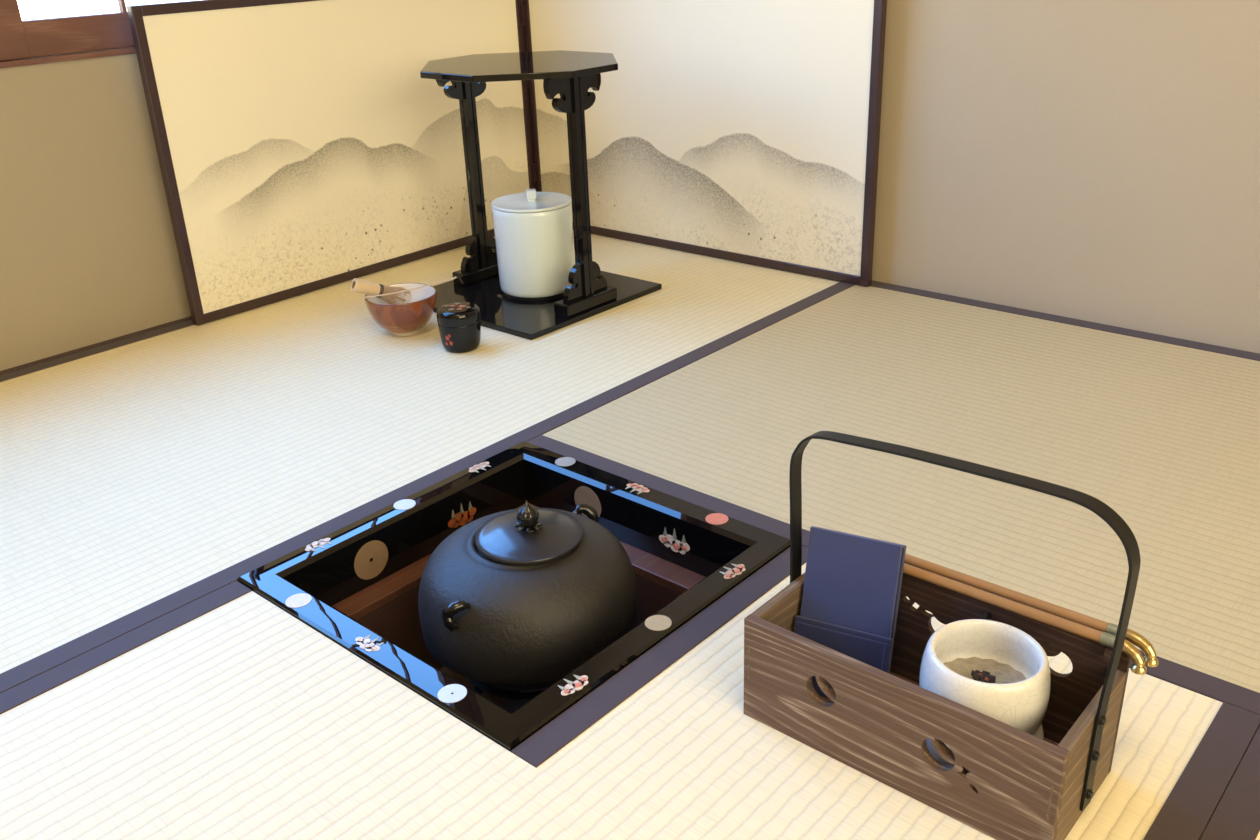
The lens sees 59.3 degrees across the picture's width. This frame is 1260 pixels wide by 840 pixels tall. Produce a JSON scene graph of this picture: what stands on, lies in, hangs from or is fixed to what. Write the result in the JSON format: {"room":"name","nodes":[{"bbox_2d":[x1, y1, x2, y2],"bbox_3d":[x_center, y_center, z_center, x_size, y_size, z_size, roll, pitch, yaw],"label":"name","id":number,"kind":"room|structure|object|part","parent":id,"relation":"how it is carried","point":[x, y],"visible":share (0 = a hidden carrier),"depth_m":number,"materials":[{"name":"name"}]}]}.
{"room":"japanese tea room","nodes":[
{"label":"japanese tea room","id":0,"kind":"room"},
{"bbox_2d":[0,53,190,370],"bbox_3d":[-1.451,-0.949,0.987,0.120,2.425,3.726,18,31,38],"label":"wall","id":1,"kind":"structure","parent":0,"point":[89,255],"depth_m":1.81,"materials":[{"name":"beige paint"}]},
{"bbox_2d":[0,0,135,67],"bbox_3d":[-1.164,-1.055,1.279,0.104,1.293,1.970,18,31,38],"label":"window","id":2,"kind":"structure","parent":1,"relation":"in","point":[48,40],"depth_m":1.73,"materials":[{"name":"brown wood"}]},
{"bbox_3d":[-1.164,-1.055,1.279,0.104,1.293,1.970,18,31,38],"label":"frame","id":3,"kind":"part","parent":2,"relation":"part of","materials":[{"name":"brown wood"}]},
{"bbox_2d":[0,316,191,374],"bbox_3d":[-1.398,0.147,1.383,0.012,0.058,3.606,18,31,38],"label":"baseboard","id":4,"kind":"structure","parent":1,"relation":"attached to","point":[189,317],"depth_m":1.87,"materials":[{"name":"brown wood"}]},
{"bbox_2d":[522,0,1259,353],"bbox_3d":[1.188,-1.074,1.026,3.745,2.425,0.120,18,31,38],"label":"wall","id":5,"kind":"structure","parent":0,"point":[1097,161],"depth_m":1.74,"materials":[{"name":"beige paint"}]},
{"bbox_3d":[-0.037,0.625,0.295,3.625,0.020,3.606,18,31,38],"label":"floor","id":6,"kind":"structure","parent":0,"visible":0},
{"bbox_2d":[0,233,854,692],"bbox_3d":[-0.479,-0.043,1.723,0.862,0.056,1.811,18,31,38],"label":"mat","id":7,"kind":"object","parent":6,"relation":"on","point":[144,475],"visible":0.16,"depth_m":1.56,"materials":[{"name":"wicker"}]},
{"bbox_2d":[364,283,436,336],"bbox_3d":[-0.384,-0.181,1.873,0.120,0.068,0.120,18,31,38],"label":"bowl","id":8,"kind":"object","parent":7,"relation":"on","point":[407,319],"visible":0.91,"depth_m":1.84,"materials":[{"name":"ceramic"}]},
{"bbox_2d":[351,278,410,303],"bbox_3d":[-0.420,-0.213,1.868,0.097,0.068,0.038,-9,25,-15],"label":"whisk","id":9,"kind":"object","parent":8,"relation":"in","point":[357,285],"visible":0.77,"depth_m":1.86,"materials":[{"name":"brown wood"}]},
{"bbox_3d":[-0.440,-0.222,1.855,0.054,0.040,0.023,-17,28,-29],"label":"handle","id":10,"kind":"part","parent":9,"relation":"part of","materials":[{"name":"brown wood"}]},
{"bbox_2d":[362,276,462,297],"bbox_3d":[-0.367,-0.223,1.871,0.176,0.011,0.013,-14,27,-25],"label":"scoop","id":11,"kind":"object","parent":8,"relation":"on","point":[455,276],"visible":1,"depth_m":1.87,"materials":[{"name":"beige wood"}]},
{"bbox_2d":[437,302,480,352],"bbox_3d":[-0.276,-0.150,1.791,0.069,0.071,0.069,18,31,38],"label":"caddy","id":12,"kind":"object","parent":7,"relation":"on","point":[459,323],"visible":1,"depth_m":1.77,"materials":[{"name":"paint"}]},
{"bbox_3d":[-0.276,-0.171,1.781,0.069,0.023,0.069,18,31,38],"label":"lid","id":13,"kind":"part","parent":12,"relation":"part of","materials":[{"name":"paint"}]},
{"bbox_2d":[126,0,886,325],"bbox_3d":[-0.180,-0.451,1.888,0.869,0.531,0.869,18,31,38],"label":"folding screen","id":14,"kind":"object","parent":7,"relation":"on","point":[303,146],"visible":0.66,"depth_m":2.08,"materials":[{"name":"paper"}]},
{"bbox_3d":[-0.503,-0.552,2.141,0.016,0.531,0.852,18,31,37],"label":"panel frame","id":15,"kind":"part","parent":14,"relation":"part of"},
{"bbox_3d":[-0.503,-0.552,2.141,0.010,0.500,0.821,18,31,37],"label":"painted panel","id":16,"kind":"part","parent":14,"relation":"part of","materials":[{"name":"paper"}]},
{"bbox_3d":[0.106,-0.590,2.172,0.822,0.500,0.010,18,31,38],"label":"painted panel","id":17,"kind":"part","parent":14,"relation":"part of","materials":[{"name":"paper"}]},
{"bbox_3d":[0.106,-0.590,2.172,0.853,0.531,0.016,18,31,38],"label":"panel frame","id":18,"kind":"part","parent":14,"relation":"part of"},
{"bbox_2d":[420,50,661,339],"bbox_3d":[-0.186,-0.418,1.962,0.354,0.412,0.347,18,31,38],"label":"stand","id":19,"kind":"object","parent":7,"relation":"on","point":[569,74],"visible":0.91,"depth_m":1.91,"materials":[{"name":"black paint"}]},
{"bbox_3d":[-0.289,-0.465,2.050,0.021,0.370,0.021,18,31,38],"label":"post","id":20,"kind":"part","parent":19,"relation":"part of","materials":[{"name":"black paint"}]},
{"bbox_2d":[491,189,573,300],"bbox_3d":[-0.173,-0.325,2.004,0.144,0.186,0.144,18,31,38],"label":"jar","id":21,"kind":"object","parent":19,"relation":"on","point":[533,230],"visible":0.94,"depth_m":1.96,"materials":[{"name":"white ceramic"}]},
{"bbox_3d":[-0.176,-0.400,1.970,0.017,0.020,0.017,-6,25,-9],"label":"lid knob","id":22,"kind":"part","parent":21,"relation":"part of","materials":[{"name":"white ceramic"}]},
{"bbox_3d":[-0.176,-0.389,1.975,0.144,0.005,0.144,18,31,38],"label":"lid","id":23,"kind":"part","parent":21,"relation":"part of","materials":[{"name":"white ceramic"}]},
{"bbox_3d":[-0.183,-0.234,2.043,0.349,0.010,0.338,18,31,38],"label":"board","id":24,"kind":"part","parent":19,"relation":"part of","materials":[{"name":"black paint"}]},
{"bbox_3d":[-0.084,-0.388,1.859,0.021,0.370,0.021,18,31,38],"label":"post","id":25,"kind":"part","parent":19,"relation":"part of","materials":[{"name":"black paint"}]},
{"bbox_2d":[332,503,704,668],"bbox_3d":[-0.112,0.341,1.276,0.420,0.287,0.420,18,31,38],"label":"hearth","id":26,"kind":"object","parent":6,"relation":"in","point":[388,606],"visible":0.02,"depth_m":1.28,"materials":[{"name":"brown wood"}]},
{"bbox_2d":[439,666,546,711],"bbox_3d":[-0.112,0.344,1.278,0.293,0.028,0.293,18,31,38],"label":"bed","id":27,"kind":"object","parent":26,"relation":"in","point":[510,705],"visible":0.02,"depth_m":1.32,"materials":[{"name":"black"}]},
{"bbox_3d":[-0.108,0.304,1.250,0.166,0.097,0.173,18,31,38],"label":"trivet","id":28,"kind":"object","parent":27,"relation":"on","visible":0},
{"bbox_2d":[418,500,636,689],"bbox_3d":[-0.112,0.170,1.198,0.237,0.192,0.247,18,31,38],"label":"kettle","id":29,"kind":"object","parent":28,"relation":"on","point":[521,598],"visible":0.99,"depth_m":1.12,"materials":[{"name":"black metal"}]},
{"bbox_3d":[-0.107,0.120,1.173,0.115,0.012,0.115,18,31,38],"label":"lid","id":30,"kind":"part","parent":29,"relation":"part of","materials":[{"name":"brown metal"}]},
{"bbox_3d":[-0.108,0.099,1.164,0.028,0.035,0.028,-13,26,-23],"label":"lid knob","id":31,"kind":"part","parent":29,"relation":"part of","materials":[{"name":"metal"}]},
{"bbox_2d":[237,441,789,751],"bbox_3d":[-0.118,0.178,1.203,0.423,0.069,0.423,18,31,38],"label":"frame","id":32,"kind":"object","parent":26,"relation":"on","point":[305,582],"visible":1,"depth_m":1.24,"materials":[{"name":"black paint"}]},
{"bbox_2d":[0,546,1259,839],"bbox_3d":[-0.097,0.311,0.904,0.886,0.056,0.887,18,31,38],"label":"mat","id":33,"kind":"object","parent":6,"relation":"on","point":[223,715],"visible":0.74,"depth_m":0.91,"materials":[{"name":"wicker"}]},
{"bbox_2d":[744,431,1140,839],"bbox_3d":[0.236,0.145,0.860,0.282,0.259,0.131,18,31,38],"label":"tray","id":34,"kind":"object","parent":33,"relation":"on","point":[1016,784],"visible":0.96,"depth_m":0.84,"materials":[{"name":"brown wood"}]},
{"bbox_3d":[0.141,0.188,0.971,0.008,0.098,0.110,18,31,38],"label":"panel","id":35,"kind":"part","parent":34,"relation":"part of","materials":[{"name":"brown wood"}]},
{"bbox_2d":[794,526,906,697],"bbox_3d":[0.184,0.168,0.941,0.084,0.144,0.053,10,27,26],"label":"case","id":36,"kind":"object","parent":34,"relation":"in","point":[852,587],"visible":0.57,"depth_m":0.93,"materials":[{"name":"blue fabric"}]},
{"bbox_3d":[0.198,0.239,0.852,0.266,0.098,0.008,18,31,38],"label":"panel","id":37,"kind":"part","parent":34,"relation":"part of","materials":[{"name":"brown wood"}]},
{"bbox_3d":[0.239,0.258,0.910,0.248,0.006,0.110,18,31,38],"label":"panel","id":38,"kind":"part","parent":34,"relation":"part of","materials":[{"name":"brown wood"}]},
{"bbox_2d":[919,619,1050,769],"bbox_3d":[0.272,0.221,0.857,0.096,0.102,0.096,18,31,38],"label":"bowl","id":39,"kind":"object","parent":34,"relation":"in","point":[1022,705],"visible":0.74,"depth_m":0.83,"materials":[{"name":"ceramic"}]},
{"bbox_2d":[944,657,1025,683],"bbox_3d":[0.271,0.203,0.849,0.077,0.006,0.077,18,31,38],"label":"ash","id":40,"kind":"object","parent":39,"relation":"in","point":[1004,673],"visible":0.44,"depth_m":0.87},
{"bbox_2d":[971,670,995,682],"bbox_3d":[0.270,0.198,0.850,0.013,0.011,0.018,-13,26,-21],"label":"charcoal","id":41,"kind":"object","parent":40,"relation":"on","point":[984,676],"visible":0.94,"depth_m":0.85},
{"bbox_3d":[0.275,0.192,0.927,0.266,0.116,0.005,18,31,38],"label":"panel","id":42,"kind":"part","parent":34,"relation":"part of","materials":[{"name":"brown wood"}]},
{"bbox_2d":[903,563,1146,674],"bbox_3d":[0.277,0.143,0.887,0.268,0.018,0.014,18,31,38],"label":"pipe","id":43,"kind":"object","parent":34,"relation":"on","point":[1104,638],"visible":0.7,"depth_m":0.86,"materials":[{"name":"brown wood"}]},
{"bbox_3d":[0.275,0.138,0.890,0.219,0.010,0.008,18,31,38],"label":"bamboo stem","id":44,"kind":"part","parent":43,"relation":"part of","materials":[{"name":"brown wood"}]},
{"bbox_2d":[1113,639,1146,674],"bbox_3d":[0.368,0.173,0.814,0.011,0.018,0.027,-18,29,-32],"label":"metal bowl","id":45,"kind":"object","parent":43,"relation":"on","point":[1139,667],"depth_m":0.81,"materials":[{"name":"gold metal"}]},
{"bbox_2d":[904,554,1158,666],"bbox_3d":[0.287,0.138,0.894,0.272,0.018,0.014,18,31,38],"label":"pipe","id":46,"kind":"object","parent":34,"relation":"on","point":[1150,659],"visible":0.77,"depth_m":0.86,"materials":[{"name":"brown wood"}]},
{"bbox_3d":[0.283,0.133,0.899,0.219,0.010,0.008,18,31,38],"label":"bamboo stem","id":47,"kind":"part","parent":46,"relation":"part of","materials":[{"name":"brown wood"}]},
{"bbox_2d":[1125,628,1158,666],"bbox_3d":[0.378,0.168,0.821,0.011,0.018,0.031,-19,29,-33],"label":"metal bowl","id":48,"kind":"object","parent":46,"relation":"on","point":[1150,659],"depth_m":0.82,"materials":[{"name":"gold metal"}]},
{"bbox_3d":[0.334,0.251,0.814,0.008,0.098,0.110,18,31,38],"label":"panel","id":49,"kind":"part","parent":34,"relation":"part of","materials":[{"name":"brown wood"}]},
{"bbox_2d":[527,280,1259,714],"bbox_3d":[0.817,0.126,1.233,1.769,0.056,0.880,18,31,38],"label":"mat","id":50,"kind":"object","parent":6,"relation":"on","point":[1163,431],"visible":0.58,"depth_m":1.41,"materials":[{"name":"wicker"}]},
{"bbox_2d":[1200,726,1259,839],"bbox_3d":[0.278,0.674,0.063,0.883,0.056,1.774,18,31,38],"label":"mat","id":51,"kind":"object","parent":6,"relation":"on","point":[1236,816],"visible":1,"depth_m":0.83,"materials":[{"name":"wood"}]}
]}

